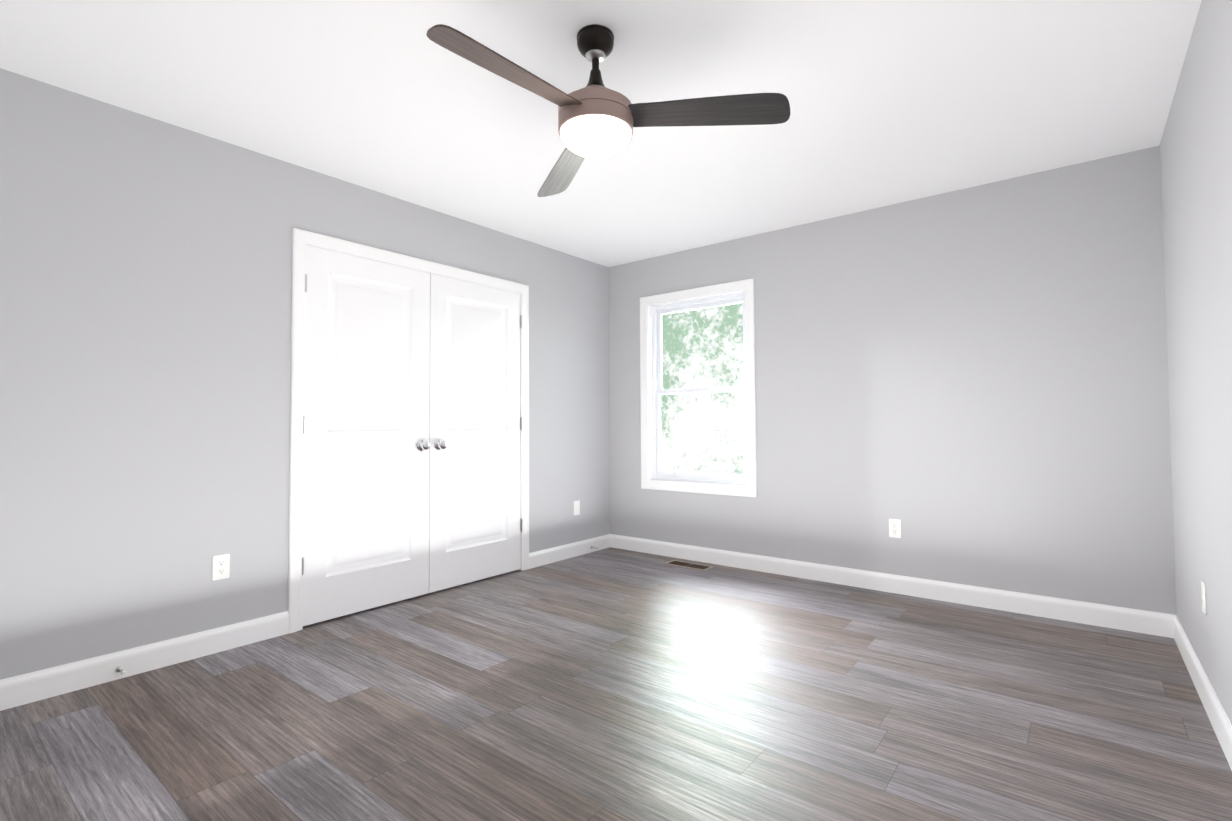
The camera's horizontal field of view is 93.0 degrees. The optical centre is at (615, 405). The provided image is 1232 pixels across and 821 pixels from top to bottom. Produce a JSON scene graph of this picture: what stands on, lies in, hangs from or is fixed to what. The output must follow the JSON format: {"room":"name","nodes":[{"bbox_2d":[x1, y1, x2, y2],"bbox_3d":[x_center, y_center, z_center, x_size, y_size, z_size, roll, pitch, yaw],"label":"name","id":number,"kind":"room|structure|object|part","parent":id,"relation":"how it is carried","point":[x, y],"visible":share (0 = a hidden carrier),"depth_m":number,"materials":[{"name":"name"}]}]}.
{"room":"empty bedroom","nodes":[
{"label":"empty bedroom","id":0,"kind":"room"},
{"bbox_2d":[0,68,609,679],"bbox_3d":[-1.641,-0.049,3.216,0.140,2.440,5.200,-2,-2,38],"label":"wall","id":1,"kind":"structure","parent":0,"point":[144,352],"depth_m":2.63,"materials":[{"name":"grey paint"}]},
{"bbox_2d":[212,554,229,580],"bbox_3d":[-1.873,0.764,2.773,0.006,0.115,0.070,-2,-2,38],"label":"outlet","id":2,"kind":"object","parent":1,"relation":"attached to","point":[220,566],"visible":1,"depth_m":2.77,"materials":[{"name":"white plastic"}]},
{"bbox_2d":[0,534,609,710],"bbox_3d":[-1.574,1.113,3.132,0.013,0.112,4.920,-2,-2,38],"label":"baseboard","id":3,"kind":"structure","parent":1,"relation":"attached to","point":[22,689],"depth_m":2.56,"materials":[{"name":"white paint"}]},
{"bbox_2d":[116,666,125,674],"bbox_3d":[-2.065,1.108,2.442,0.074,0.025,0.025,-2,-2,38],"label":"door stop","id":4,"kind":"object","parent":3,"relation":"attached to","point":[119,668],"visible":1,"depth_m":2.45,"materials":[{"name":"grey metal"}]},
{"bbox_2d":[303,245,429,625],"bbox_3d":[-1.400,0.154,3.374,0.106,2.017,0.764,-2,-2,38],"label":"closet door","id":5,"kind":"structure","parent":1,"relation":"in","point":[366,462],"depth_m":3.35,"materials":[{"name":"white paint"}]},
{"bbox_3d":[-1.186,0.246,3.613,0.070,0.065,0.065,-2,-2,38],"label":"knob","id":6,"kind":"part","parent":5,"relation":"part of","materials":[{"name":"silver metal"}]},
{"bbox_2d":[288,228,528,633],"bbox_3d":[-1.167,0.134,3.681,0.018,2.099,1.668,-2,-2,38],"label":"trim","id":7,"kind":"structure","parent":1,"relation":"attached to","point":[302,240],"depth_m":3.08,"materials":[{"name":"white paint"}]},
{"bbox_2d":[302,274,306,574],"bbox_3d":[-1.657,0.092,3.092,0.043,1.590,0.020,-2,-2,38],"label":"left closet door hinges","id":8,"kind":"object","parent":7,"relation":"attached to","point":[304,422],"visible":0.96,"depth_m":3.08,"materials":[{"name":"grey metal"}]},
{"bbox_2d":[520,315,522,531],"bbox_3d":[-0.705,0.124,4.294,0.043,1.590,0.020,-2,-2,38],"label":"right closet door hinges","id":9,"kind":"object","parent":7,"relation":"attached to","point":[521,519],"visible":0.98,"depth_m":4.28,"materials":[{"name":"grey metal"}]},
{"bbox_2d":[429,273,520,592],"bbox_3d":[-0.922,0.170,3.977,0.106,2.017,0.764,-2,-2,38],"label":"closet door","id":10,"kind":"structure","parent":1,"relation":"in","point":[475,443],"depth_m":3.96,"materials":[{"name":"white paint"}]},
{"bbox_3d":[-1.108,0.249,3.711,0.070,0.065,0.065,-2,-2,38],"label":"knob","id":11,"kind":"part","parent":10,"relation":"part of","materials":[{"name":"silver metal"}]},
{"bbox_2d":[574,500,579,515],"bbox_3d":[-0.318,0.826,4.736,0.006,0.115,0.070,-2,-2,38],"label":"outlet","id":12,"kind":"object","parent":1,"relation":"attached to","point":[576,507],"visible":1,"depth_m":4.74,"materials":[{"name":"white plastic"}]},
{"bbox_2d":[0,0,1201,266],"bbox_3d":[-0.536,-1.353,2.374,4.700,0.100,5.200,-2,-2,38],"label":"ceiling","id":13,"kind":"structure","parent":0,"point":[892,102],"depth_m":2.42,"materials":[{"name":"white paint"}]},
{"bbox_2d":[426,24,789,196],"bbox_3d":[-0.165,-1.108,1.963,1.185,0.419,1.047,-2,-2,38],"label":"ceiling fan","id":14,"kind":"object","parent":13,"relation":"hanging from","point":[597,118],"visible":1,"depth_m":1.99,"materials":[{"name":"brown wood"}]},
{"bbox_3d":[-0.315,-1.013,1.777,0.136,0.006,0.574,17,12,38],"label":"blade","id":15,"kind":"part","parent":14,"relation":"part of","materials":[{"name":"brown wood"}]},
{"bbox_3d":[-0.205,-0.993,2.431,0.136,0.006,0.574,-16,1,-21],"label":"blade","id":16,"kind":"part","parent":14,"relation":"part of","materials":[{"name":"grey wood"}]},
{"bbox_3d":[0.306,-1.010,2.009,0.574,0.006,0.136,2,-16,9],"label":"blade","id":17,"kind":"part","parent":14,"relation":"part of","materials":[{"name":"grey wood"}]},
{"bbox_2d":[0,547,1231,820],"bbox_3d":[-0.520,1.186,2.295,4.700,0.100,5.200,-2,-2,38],"label":"floor","id":18,"kind":"structure","parent":0,"point":[610,683],"depth_m":2.11,"materials":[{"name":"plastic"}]},
{"bbox_2d":[664,560,712,570],"bbox_3d":[0.543,1.193,4.377,0.350,0.007,0.140,-2,-2,38],"label":"floor vent","id":19,"kind":"object","parent":18,"relation":"in","point":[689,565],"visible":1,"depth_m":4.36,"materials":[{"name":"beige metal"}]},
{"bbox_2d":[608,146,1175,614],"bbox_3d":[1.380,-0.041,4.050,3.840,2.440,0.140,-2,-2,38],"label":"wall","id":20,"kind":"structure","parent":0,"point":[966,386],"depth_m":3.46,"materials":[{"name":"grey paint"}]},
{"bbox_2d":[640,278,756,497],"bbox_3d":[0.650,-0.121,4.616,1.025,1.595,0.153,-2,-2,38],"label":"window","id":21,"kind":"structure","parent":20,"relation":"in","point":[748,286],"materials":[{"name":"white paint"}]},
{"bbox_3d":[0.658,0.206,4.613,0.809,0.719,0.034,-2,-2,38],"label":"window sash","id":22,"kind":"part","parent":21,"relation":"part of","materials":[{"name":"clear glass"}]},
{"bbox_3d":[0.675,-0.458,4.660,0.809,0.707,0.024,-2,-2,38],"label":"window sash","id":23,"kind":"part","parent":21,"relation":"part of","materials":[{"name":"clear glass"}]},
{"bbox_2d":[610,534,1174,637],"bbox_3d":[1.339,1.121,3.954,3.560,0.112,0.013,-2,-2,38],"label":"baseboard","id":24,"kind":"structure","parent":20,"relation":"attached to","point":[1134,620],"depth_m":3.51,"materials":[{"name":"white paint"}]},
{"bbox_2d":[889,519,900,537],"bbox_3d":[1.741,0.765,3.649,0.070,0.115,0.006,-2,-2,38],"label":"outlet","id":25,"kind":"object","parent":20,"relation":"attached to","point":[894,528],"visible":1,"depth_m":3.65,"materials":[{"name":"white plastic"}]},
{"bbox_2d":[1160,0,1231,724],"bbox_3d":[1.259,-0.139,0.920,0.140,2.440,5.200,-2,-2,38],"label":"wall","id":26,"kind":"structure","parent":0,"point":[1196,165],"depth_m":2.06,"materials":[{"name":"grey paint"}]},
{"bbox_2d":[1173,615,1231,769],"bbox_3d":[1.206,1.026,0.931,0.013,0.112,4.920,-2,-2,38],"label":"baseboard","id":27,"kind":"structure","parent":26,"relation":"attached to","point":[1218,717],"depth_m":2.13,"materials":[{"name":"white paint"}]},
{"bbox_2d":[1201,580,1206,614],"bbox_3d":[2.181,0.710,2.169,0.006,0.115,0.070,-2,-2,38],"label":"outlet","id":28,"kind":"object","parent":26,"relation":"attached to","point":[1203,593],"visible":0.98,"depth_m":2.15,"materials":[{"name":"white plastic"}]},
{"label":"outside","id":29,"kind":"structure","parent":0,"visible":0},
{"bbox_2d":[661,303,743,473],"bbox_3d":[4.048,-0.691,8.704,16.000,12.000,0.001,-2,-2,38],"label":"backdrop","id":30,"kind":"structure","parent":29,"point":[716,380],"depth_m":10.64,"materials":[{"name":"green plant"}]}
]}

